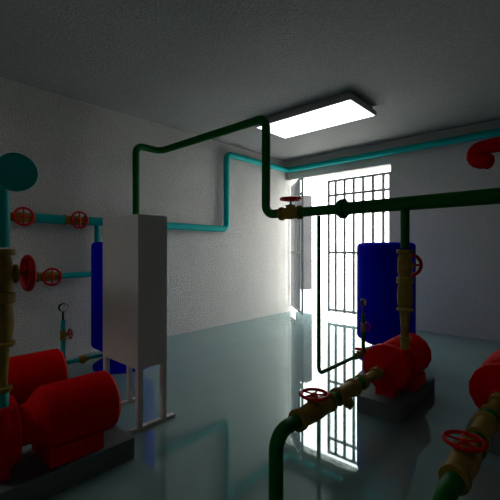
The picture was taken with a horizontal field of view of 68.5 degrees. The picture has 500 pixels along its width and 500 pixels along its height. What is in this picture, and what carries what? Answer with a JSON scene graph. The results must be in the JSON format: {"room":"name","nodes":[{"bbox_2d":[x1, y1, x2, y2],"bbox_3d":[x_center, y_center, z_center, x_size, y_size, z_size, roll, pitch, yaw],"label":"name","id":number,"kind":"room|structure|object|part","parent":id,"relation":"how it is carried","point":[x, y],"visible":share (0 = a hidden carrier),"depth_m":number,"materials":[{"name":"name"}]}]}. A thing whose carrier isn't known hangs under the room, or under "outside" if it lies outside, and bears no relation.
{"room":"mechanical room","nodes":[
{"label":"mechanical room","id":0,"kind":"room"},
{"bbox_2d":[78,355,87,363],"bbox_3d":[-1.552,1.014,3.409,0.082,0.081,0.080,0,0,42],"label":"valve","id":1,"kind":"object","parent":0,"point":[83,358],"visible":0.96,"depth_m":3.38,"materials":[{"name":"brown metal"}]},
{"bbox_2d":[67,358,78,363],"bbox_3d":[-1.614,1.014,3.340,0.034,0.034,0.105,0,0,42],"label":"pipe","id":2,"kind":"object","parent":1,"relation":"attached to","point":[77,359],"visible":0.84,"depth_m":3.33,"materials":[{"name":"metal"}]},
{"bbox_3d":[-1.670,1.014,3.278,0.044,0.048,0.060,0,0,42],"label":"pipe tee","id":3,"kind":"object","parent":2,"relation":"attached to","visible":0},
{"bbox_2d":[61,340,64,355],"bbox_3d":[-1.670,0.895,3.278,0.037,0.187,0.038,0,0,42],"label":"pipe","id":4,"kind":"object","parent":3,"relation":"on","point":[62,341],"visible":0.5,"depth_m":3.26,"materials":[{"name":"metal"}]},
{"bbox_2d":[60,329,72,339],"bbox_3d":[-1.656,0.759,3.294,0.096,0.096,0.096,0,0,42],"label":"valve","id":5,"kind":"object","parent":4,"relation":"on","point":[63,334],"visible":1,"depth_m":3.27,"materials":[{"name":"brown metal"}]},
{"bbox_2d":[61,320,64,330],"bbox_3d":[-1.670,0.672,3.278,0.036,0.087,0.036,0,0,42],"label":"pipe","id":6,"kind":"object","parent":5,"relation":"on","point":[63,321],"visible":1,"depth_m":3.26,"materials":[{"name":"metal"}]},
{"bbox_2d":[58,303,67,320],"bbox_3d":[-1.669,0.551,3.277,0.040,0.153,0.076,0,0,42],"label":"pressure gauge","id":7,"kind":"object","parent":6,"relation":"on","point":[62,307],"visible":1,"depth_m":3.27,"materials":[{"name":"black metal"}]},
{"bbox_2d":[0,77,290,357],"bbox_3d":[-2.044,-0.246,3.968,0.160,2.800,8.250,0,0,42],"label":"wall","id":8,"kind":"structure","parent":0,"point":[81,151],"depth_m":4.47,"materials":[{"name":"paint"}]},
{"bbox_2d":[35,213,64,223],"bbox_3d":[-2.047,-0.318,3.741,0.094,0.093,0.280,0,0,42],"label":"pipe","id":9,"kind":"object","parent":8,"relation":"attached to","point":[40,218],"visible":0.84,"depth_m":3.71,"materials":[{"name":"metal"}]},
{"bbox_2d":[0,0,499,161],"bbox_3d":[0.163,-1.706,1.965,6.120,0.120,8.250,0,0,42],"label":"ceiling","id":10,"kind":"structure","parent":0,"point":[197,67],"depth_m":3.19,"materials":[{"name":"paint"}]},
{"bbox_2d":[255,91,375,138],"bbox_3d":[0.762,-1.597,4.440,1.310,0.097,0.630,0,0,42],"label":"ceiling light","id":11,"kind":"object","parent":10,"relation":"attached to","point":[344,108],"visible":0.92,"depth_m":4.26,"materials":[{"name":"white plastic"}]},
{"bbox_2d":[22,311,499,499],"bbox_3d":[0.163,1.214,1.965,6.120,0.120,8.250,0,0,42],"label":"floor","id":12,"kind":"structure","parent":0,"point":[229,386],"depth_m":2.39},
{"bbox_2d":[8,348,67,404],"bbox_3d":[-1.546,0.859,2.311,0.327,0.364,0.689,0,0,42],"label":"pump","id":13,"kind":"object","parent":12,"relation":"on","point":[26,372],"visible":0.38,"depth_m":2.33,"materials":[{"name":"red paint"}]},
{"bbox_2d":[0,425,134,499],"bbox_3d":[-1.011,1.097,1.862,0.310,0.111,0.760,0,0,42],"label":"concrete plinth","id":14,"kind":"object","parent":12,"relation":"on","point":[31,478],"visible":0.74,"depth_m":1.79,"materials":[{"name":"grey concrete"}]},
{"bbox_2d":[0,371,120,481],"bbox_3d":[-1.028,0.859,1.841,0.327,0.364,0.689,0,0,42],"label":"pump","id":15,"kind":"object","parent":14,"relation":"on","point":[65,421],"visible":0.98,"depth_m":1.79,"materials":[{"name":"red paint"}]},
{"bbox_2d":[0,392,8,408],"bbox_3d":[-1.090,0.652,1.604,0.061,0.064,0.062,0,0,42],"label":"tube","id":16,"kind":"object","parent":15,"relation":"on","point":[4,398],"visible":0.77,"depth_m":1.59,"materials":[{"name":"paint"}]},
{"bbox_2d":[0,348,12,394],"bbox_3d":[-1.090,0.521,1.604,0.087,0.195,0.088,0,0,42],"label":"connector","id":17,"kind":"object","parent":16,"relation":"on","point":[5,387],"visible":0.93,"depth_m":1.59,"materials":[{"name":"brown metal"}]},
{"bbox_2d":[0,298,15,348],"bbox_3d":[-1.090,0.317,1.604,0.112,0.211,0.112,0,0,42],"label":"valve","id":18,"kind":"object","parent":17,"relation":"on","point":[7,321],"visible":0.91,"depth_m":1.58,"materials":[{"name":"brown metal"}]},
{"bbox_2d":[0,249,36,299],"bbox_3d":[-1.068,0.106,1.628,0.171,0.220,0.177,0,0,42],"label":"valve","id":19,"kind":"object","parent":18,"relation":"on","point":[10,273],"visible":1,"depth_m":1.61,"materials":[{"name":"brown metal"}]},
{"bbox_2d":[0,190,9,247],"bbox_3d":[-1.090,-0.134,1.604,0.071,0.245,0.072,0,0,42],"label":"riser pipe","id":20,"kind":"object","parent":19,"relation":"on","point":[4,195],"visible":1,"depth_m":1.59,"materials":[{"name":"metal"}]},
{"bbox_2d":[0,152,37,191],"bbox_3d":[-1.752,-0.309,2.204,2.253,0.150,0.151,0,0,42],"label":"header","id":21,"kind":"object","parent":20,"relation":"on","point":[18,172],"visible":1,"depth_m":1.45,"materials":[{"name":"paint"}]},
{"bbox_3d":[-2.474,-0.318,3.206,0.180,0.093,0.607,0,0,42],"label":"pipe","id":22,"kind":"object","parent":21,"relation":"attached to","visible":0},
{"bbox_2d":[10,207,35,225],"bbox_3d":[-2.198,-0.318,3.527,0.172,0.185,0.240,0,0,42],"label":"valve","id":23,"kind":"object","parent":22,"relation":"attached to","point":[15,216],"visible":0.88,"depth_m":3.49,"materials":[{"name":"brown metal"}]},
{"bbox_3d":[-1.190,0.842,1.665,0.323,0.330,0.210,0,0,42],"label":"pump casing","id":24,"kind":"part","parent":15,"relation":"part of","materials":[{"name":"red paint"}]},
{"bbox_3d":[-0.917,0.842,1.966,0.314,0.320,0.343,0,0,42],"label":"motor","id":25,"kind":"part","parent":15,"relation":"part of","materials":[{"name":"red paint"}]},
{"bbox_2d":[91,242,144,373],"bbox_3d":[-1.278,0.533,3.699,0.596,1.239,0.596,0,0,42],"label":"tank","id":26,"kind":"object","parent":12,"relation":"on","point":[116,367],"visible":0.23,"depth_m":3.45,"materials":[{"name":"blue metal"}]},
{"bbox_2d":[88,353,102,359],"bbox_3d":[-1.440,1.014,3.533,0.034,0.034,0.251,0,0,42],"label":"pipe","id":27,"kind":"object","parent":26,"relation":"attached to","point":[101,354],"visible":0.57,"depth_m":3.48,"materials":[{"name":"metal"}]},
{"bbox_3d":[-1.278,0.454,3.699,0.596,1.080,0.596,0,0,42],"label":"tank","id":28,"kind":"part","parent":26,"relation":"part of","materials":[{"name":"blue metal"}]},
{"bbox_2d":[103,214,174,434],"bbox_3d":[-0.804,0.463,2.573,0.475,1.381,0.335,0,0,42],"label":"cabinet","id":29,"kind":"object","parent":12,"relation":"on","point":[134,246],"visible":0.89,"depth_m":2.43,"materials":[{"name":"metal"}]},
{"bbox_3d":[-1.035,0.947,2.645,0.033,0.370,0.033,0,0,42],"label":"leg","id":30,"kind":"part","parent":29,"relation":"part of","materials":[{"name":"paint"}]},
{"bbox_3d":[-0.967,1.143,2.720,0.036,0.020,0.335,0,0,42],"label":"foot rail","id":31,"kind":"part","parent":29,"relation":"part of","materials":[{"name":"metal"}]},
{"bbox_3d":[-0.912,0.947,2.780,0.033,0.370,0.033,0,0,42],"label":"leg","id":32,"kind":"part","parent":29,"relation":"part of","materials":[{"name":"paint"}]},
{"bbox_3d":[-0.710,0.947,2.351,0.033,0.370,0.033,0,0,42],"label":"leg","id":33,"kind":"part","parent":29,"relation":"part of","materials":[{"name":"paint"}]},
{"bbox_3d":[-0.642,1.143,2.426,0.036,0.020,0.335,0,0,42],"label":"foot rail","id":34,"kind":"part","parent":29,"relation":"part of","materials":[{"name":"metal"}]},
{"bbox_3d":[-0.588,0.947,2.486,0.033,0.370,0.033,0,0,42],"label":"leg","id":35,"kind":"part","parent":29,"relation":"part of","materials":[{"name":"paint"}]},
{"bbox_2d":[132,115,277,217],"bbox_3d":[-0.541,-0.052,3.779,1.897,2.408,0.409,0,0,42],"label":"pipe","id":36,"kind":"object","parent":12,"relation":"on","point":[257,120],"visible":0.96,"depth_m":3.71,"materials":[{"name":"metal"}]},
{"bbox_2d":[277,196,303,220],"bbox_3d":[0.354,-0.359,3.190,0.216,0.196,0.192,0,0,42],"label":"valve","id":37,"kind":"object","parent":36,"relation":"attached to","point":[290,212],"visible":0.93,"depth_m":3.15,"materials":[{"name":"brown metal"}]},
{"bbox_2d":[298,204,335,216],"bbox_3d":[0.562,-0.321,3.001,0.344,0.081,0.082,0,0,42],"label":"header","id":38,"kind":"object","parent":37,"relation":"attached to","point":[321,210],"visible":0.75,"depth_m":2.97,"materials":[{"name":"paint"}]},
{"bbox_2d":[269,414,301,499],"bbox_3d":[0.164,0.983,1.743,0.068,0.340,0.198,0,0,42],"label":"pipe","id":39,"kind":"object","parent":12,"relation":"on","point":[289,425],"visible":1,"depth_m":1.67,"materials":[{"name":"green metal"}]},
{"bbox_2d":[288,388,337,431],"bbox_3d":[0.339,0.826,1.936,0.161,0.149,0.320,0,0,42],"label":"valve","id":40,"kind":"object","parent":39,"relation":"attached to","point":[317,406],"visible":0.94,"depth_m":1.89,"materials":[{"name":"brown metal"}]},
{"bbox_2d":[331,391,341,403],"bbox_3d":[0.473,0.847,2.084,0.072,0.071,0.074,0,0,42],"label":"spool","id":41,"kind":"object","parent":40,"relation":"attached to","point":[337,394],"visible":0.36,"depth_m":2.08,"materials":[{"name":"green paint"}]},
{"bbox_2d":[330,378,361,409],"bbox_3d":[0.571,0.881,2.192,0.110,0.177,0.214,0,0,42],"label":"strainer","id":42,"kind":"object","parent":41,"relation":"attached to","point":[352,387],"visible":0.88,"depth_m":2.18,"materials":[{"name":"brown metal"}]},
{"bbox_3d":[0.590,0.907,2.212,0.062,0.124,0.090,0,0,42],"label":"drain leg","id":43,"kind":"part","parent":42,"relation":"part of","materials":[{"name":"brown metal"}]},
{"bbox_2d":[355,376,366,389],"bbox_3d":[0.674,0.847,2.305,0.082,0.081,0.089,0,0,42],"label":"spool","id":44,"kind":"object","parent":42,"relation":"attached to","point":[361,380],"visible":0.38,"depth_m":2.30,"materials":[{"name":"green paint"}]},
{"bbox_2d":[357,242,415,358],"bbox_3d":[1.459,0.533,3.950,0.596,1.239,0.596,0,0,42],"label":"tank","id":45,"kind":"object","parent":12,"relation":"on","point":[377,271],"visible":0.62,"depth_m":3.71,"materials":[{"name":"blue metal"}]},
{"bbox_2d":[357,376,434,423],"bbox_3d":[1.136,1.097,2.814,0.310,0.111,0.760,0,0,42],"label":"concrete plinth","id":46,"kind":"object","parent":12,"relation":"on","point":[397,409],"visible":0.63,"depth_m":2.58,"materials":[{"name":"grey concrete"}]},
{"bbox_2d":[363,333,430,397],"bbox_3d":[1.125,0.859,2.786,0.345,0.364,0.689,0,0,42],"label":"pump","id":47,"kind":"object","parent":46,"relation":"on","point":[403,369],"visible":0.88,"depth_m":2.63,"materials":[{"name":"red paint"}]},
{"bbox_2d":[354,366,383,389],"bbox_3d":[0.794,0.845,2.438,0.100,0.100,0.264,0,0,42],"label":"pipe reducer","id":48,"kind":"object","parent":47,"relation":"attached to","point":[375,373],"visible":0.8,"depth_m":2.44,"materials":[{"name":"brown metal"}]},
{"bbox_3d":[0.956,0.842,2.616,0.323,0.330,0.210,0,0,42],"label":"pump casing","id":49,"kind":"part","parent":47,"relation":"part of","materials":[{"name":"red paint"}]},
{"bbox_2d":[400,340,409,349],"bbox_3d":[1.072,0.652,2.538,0.061,0.064,0.062,0,0,42],"label":"tube","id":50,"kind":"object","parent":47,"relation":"on","point":[404,345],"visible":0.8,"depth_m":2.52,"materials":[{"name":"brown metal"}]},
{"bbox_2d":[398,312,411,340],"bbox_3d":[1.072,0.521,2.538,0.087,0.195,0.088,0,0,42],"label":"connector","id":51,"kind":"object","parent":50,"relation":"on","point":[404,316],"visible":0.93,"depth_m":2.51,"materials":[{"name":"brown metal"}]},
{"bbox_2d":[396,281,413,311],"bbox_3d":[1.072,0.317,2.538,0.112,0.211,0.112,0,0,42],"label":"valve","id":52,"kind":"object","parent":51,"relation":"on","point":[404,291],"visible":0.94,"depth_m":2.50,"materials":[{"name":"brown metal"}]},
{"bbox_2d":[396,249,422,281],"bbox_3d":[1.094,0.106,2.562,0.171,0.220,0.177,0,0,42],"label":"valve","id":53,"kind":"object","parent":52,"relation":"on","point":[405,264],"visible":1,"depth_m":2.50,"materials":[{"name":"brown metal"}]},
{"bbox_2d":[400,210,409,247],"bbox_3d":[1.072,-0.143,2.538,0.059,0.265,0.060,0,0,42],"label":"riser pipe","id":54,"kind":"object","parent":53,"relation":"on","point":[404,214],"visible":0.98,"depth_m":2.51,"materials":[{"name":"green metal"}]},
{"bbox_3d":[1.229,0.842,2.917,0.314,0.320,0.343,0,0,42],"label":"motor","id":55,"kind":"part","parent":47,"relation":"part of","materials":[{"name":"red paint"}]},
{"bbox_2d":[432,471,463,499],"bbox_3d":[0.681,0.983,1.274,0.068,0.340,0.198,0,0,42],"label":"pipe","id":56,"kind":"object","parent":12,"relation":"on","point":[450,486],"visible":1,"depth_m":1.27,"materials":[{"name":"green metal"}]},
{"bbox_2d":[438,429,487,495],"bbox_3d":[0.856,0.826,1.467,0.161,0.149,0.320,0,0,42],"label":"valve","id":57,"kind":"object","parent":56,"relation":"attached to","point":[469,450],"visible":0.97,"depth_m":1.42,"materials":[{"name":"brown metal"}]},
{"bbox_2d":[471,431,485,440],"bbox_3d":[0.990,0.847,1.615,0.072,0.071,0.074,0,0,42],"label":"spool","id":58,"kind":"object","parent":57,"relation":"attached to","point":[474,432],"visible":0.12,"depth_m":1.62,"materials":[{"name":"green paint"}]},
{"bbox_2d":[465,411,499,450],"bbox_3d":[1.088,0.881,1.723,0.110,0.177,0.214,0,0,42],"label":"strainer","id":59,"kind":"object","parent":58,"relation":"attached to","point":[487,424],"visible":0.63,"depth_m":1.71,"materials":[{"name":"brown metal"}]},
{"bbox_2d":[482,408,498,421],"bbox_3d":[1.191,0.847,1.837,0.082,0.081,0.089,0,0,42],"label":"spool","id":60,"kind":"object","parent":59,"relation":"attached to","point":[493,412],"visible":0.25,"depth_m":1.84,"materials":[{"name":"green paint"}]},
{"bbox_2d":[466,408,499,454],"bbox_3d":[1.647,1.097,2.350,0.310,0.111,0.760,0,0,42],"label":"concrete plinth","id":61,"kind":"object","parent":12,"relation":"on","point":[495,441],"visible":0.28,"depth_m":2.08,"materials":[{"name":"grey concrete"}]},
{"bbox_2d":[469,349,499,425],"bbox_3d":[1.629,0.859,2.329,0.327,0.364,0.689,0,0,42],"label":"pump","id":62,"kind":"object","parent":61,"relation":"on","point":[485,380],"visible":0.7,"depth_m":2.20,"materials":[{"name":"red paint"}]},
{"bbox_3d":[1.467,0.842,2.152,0.323,0.330,0.210,0,0,42],"label":"pump casing","id":63,"kind":"part","parent":62,"relation":"part of","materials":[{"name":"red paint"}]},
{"bbox_2d":[479,392,499,423],"bbox_3d":[1.311,0.845,1.969,0.100,0.100,0.264,0,0,42],"label":"pipe reducer","id":64,"kind":"object","parent":62,"relation":"attached to","point":[494,399],"visible":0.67,"depth_m":1.95,"materials":[{"name":"brown metal"}]},
{"bbox_3d":[1.740,0.842,2.454,0.314,0.320,0.343,0,0,42],"label":"motor","id":65,"kind":"part","parent":62,"relation":"part of","materials":[{"name":"red paint"}]},
{"bbox_2d":[317,216,356,373],"bbox_3d":[0.777,0.375,3.237,0.032,1.306,0.672,0,0,42],"label":"pipe","id":66,"kind":"object","parent":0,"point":[353,357],"visible":1,"depth_m":2.99,"materials":[{"name":"metal"}]},
{"bbox_2d":[353,347,364,359],"bbox_3d":[1.046,0.994,3.534,0.082,0.100,0.124,0,0,42],"label":"valve","id":67,"kind":"object","parent":66,"relation":"attached to","point":[359,353],"visible":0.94,"depth_m":3.51,"materials":[{"name":"brown metal"}]},
{"bbox_3d":[1.113,1.012,3.608,0.044,0.048,0.060,0,0,42],"label":"pipe tee","id":68,"kind":"object","parent":67,"relation":"attached to","visible":0},
{"bbox_2d":[361,332,364,350],"bbox_3d":[1.113,0.894,3.608,0.037,0.185,0.038,0,0,42],"label":"pipe","id":69,"kind":"object","parent":68,"relation":"on","point":[362,333],"visible":0.87,"depth_m":3.59,"materials":[{"name":"metal"}]},
{"bbox_2d":[360,321,370,331],"bbox_3d":[1.128,0.759,3.623,0.096,0.096,0.096,0,0,42],"label":"valve","id":70,"kind":"object","parent":69,"relation":"on","point":[364,326],"visible":0.95,"depth_m":3.59,"materials":[{"name":"brown metal"}]},
{"bbox_2d":[361,314,364,322],"bbox_3d":[1.113,0.672,3.608,0.036,0.087,0.036,0,0,42],"label":"pipe","id":71,"kind":"object","parent":70,"relation":"on","point":[362,315],"visible":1,"depth_m":3.59,"materials":[{"name":"metal"}]},
{"bbox_2d":[360,298,366,313],"bbox_3d":[1.115,0.551,3.607,0.040,0.153,0.076,0,0,42],"label":"pressure gauge","id":72,"kind":"object","parent":71,"relation":"on","point":[363,301],"visible":1,"depth_m":3.59,"materials":[{"name":"black metal"}]},
{"bbox_2d":[286,119,499,341],"bbox_3d":[2.881,-0.246,4.961,5.800,2.800,0.160,0,0,42],"label":"wall","id":73,"kind":"structure","parent":0,"point":[458,248],"depth_m":5.01,"materials":[{"name":"paint"}]},
{"bbox_2d":[88,128,499,231],"bbox_3d":[1.561,-0.892,3.497,5.767,1.241,3.727,0,0,42],"label":"pipe","id":74,"kind":"object","parent":73,"relation":"attached to","point":[93,221],"visible":0.97,"depth_m":5.52,"materials":[{"name":"metal"}]},
{"bbox_2d":[63,211,88,228],"bbox_3d":[-1.849,-0.318,3.913,0.172,0.185,0.240,0,0,42],"label":"valve","id":75,"kind":"object","parent":74,"relation":"attached to","point":[73,220],"visible":0.96,"depth_m":3.87,"materials":[{"name":"brown metal"}]},
{"bbox_2d":[62,226,99,278],"bbox_3d":[-1.832,0.013,3.978,0.059,0.570,0.415,0,0,42],"label":"pipe","id":76,"kind":"object","parent":74,"relation":"attached to","point":[96,228],"visible":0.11,"depth_m":3.98,"materials":[{"name":"metal"}]},
{"bbox_2d":[36,268,62,285],"bbox_3d":[-2.030,0.268,3.712,0.172,0.185,0.240,0,0,42],"label":"valve","id":77,"kind":"object","parent":76,"relation":"attached to","point":[44,276],"visible":0.94,"depth_m":3.67,"materials":[{"name":"brown metal"}]},
{"bbox_2d":[291,176,303,314],"bbox_3d":[0.819,-0.073,6.457,0.034,2.262,0.948,0,0,-4],"label":"gate","id":78,"kind":"object","parent":73,"relation":"attached to","point":[295,188],"visible":0.86,"depth_m":6.39,"materials":[{"name":"metal"}]},
{"bbox_2d":[327,171,390,314],"bbox_3d":[1.767,-0.073,5.986,1.122,2.262,0.041,0,0,42],"label":"gate","id":79,"kind":"object","parent":73,"relation":"attached to","point":[354,192],"visible":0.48,"depth_m":6.10,"materials":[{"name":"metal"}]},
{"bbox_3d":[1.762,0.044,5.990,1.029,0.039,0.030,0,0,42],"label":"rail","id":80,"kind":"part","parent":79,"relation":"part of","materials":[{"name":"metal"}]},
{"bbox_3d":[1.762,1.028,5.990,1.029,0.039,0.030,0,0,42],"label":"rail","id":81,"kind":"part","parent":79,"relation":"part of","materials":[{"name":"metal"}]},
{"bbox_3d":[1.762,-1.183,5.990,1.029,0.039,0.030,0,0,42],"label":"rail","id":82,"kind":"part","parent":79,"relation":"part of","materials":[{"name":"metal"}]},
{"bbox_3d":[1.762,-0.936,5.990,1.029,0.039,0.030,0,0,42],"label":"rail","id":83,"kind":"part","parent":79,"relation":"part of","materials":[{"name":"metal"}]},
{"bbox_3d":[2.316,-0.246,-0.097,0.160,2.800,8.090,0,0,42],"label":"wall","id":84,"kind":"structure","parent":0,"visible":0},
{"bbox_2d":[335,199,348,218],"bbox_3d":[0.724,-0.321,2.854,0.090,0.153,0.154,0,0,42],"label":"coupling","id":85,"kind":"object","parent":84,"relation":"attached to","point":[340,206],"visible":0.85,"depth_m":2.80,"materials":[{"name":"green paint"}]},
{"bbox_2d":[346,187,499,214],"bbox_3d":[1.881,-0.321,1.804,3.034,0.096,0.097,0,0,42],"label":"header","id":86,"kind":"object","parent":84,"relation":"attached to","point":[490,196],"visible":1,"depth_m":2.40,"materials":[{"name":"paint"}]},
{"bbox_2d":[466,137,499,168],"bbox_3d":[1.833,-0.455,1.100,2.087,0.142,0.076,0,0,42],"label":"vent pipe","id":87,"kind":"object","parent":84,"relation":"attached to","point":[479,156],"visible":1,"depth_m":1.74,"materials":[{"name":"metal"}]},
{"label":"outside","id":88,"kind":"structure","parent":0,"visible":0},
{"bbox_2d":[291,259,356,319],"bbox_3d":[11.650,1.239,20.277,50.000,0.130,34.310,0,0,42],"label":"ground","id":89,"kind":"structure","parent":88,"point":[310,295],"depth_m":10.38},
{"bbox_2d":[300,195,311,289],"bbox_3d":[1.621,-0.226,11.087,0.400,2.800,0.300,0,0,42],"label":"wall","id":90,"kind":"structure","parent":89,"relation":"on","point":[307,199],"depth_m":10.92,"materials":[{"name":"white paint"}]}
]}

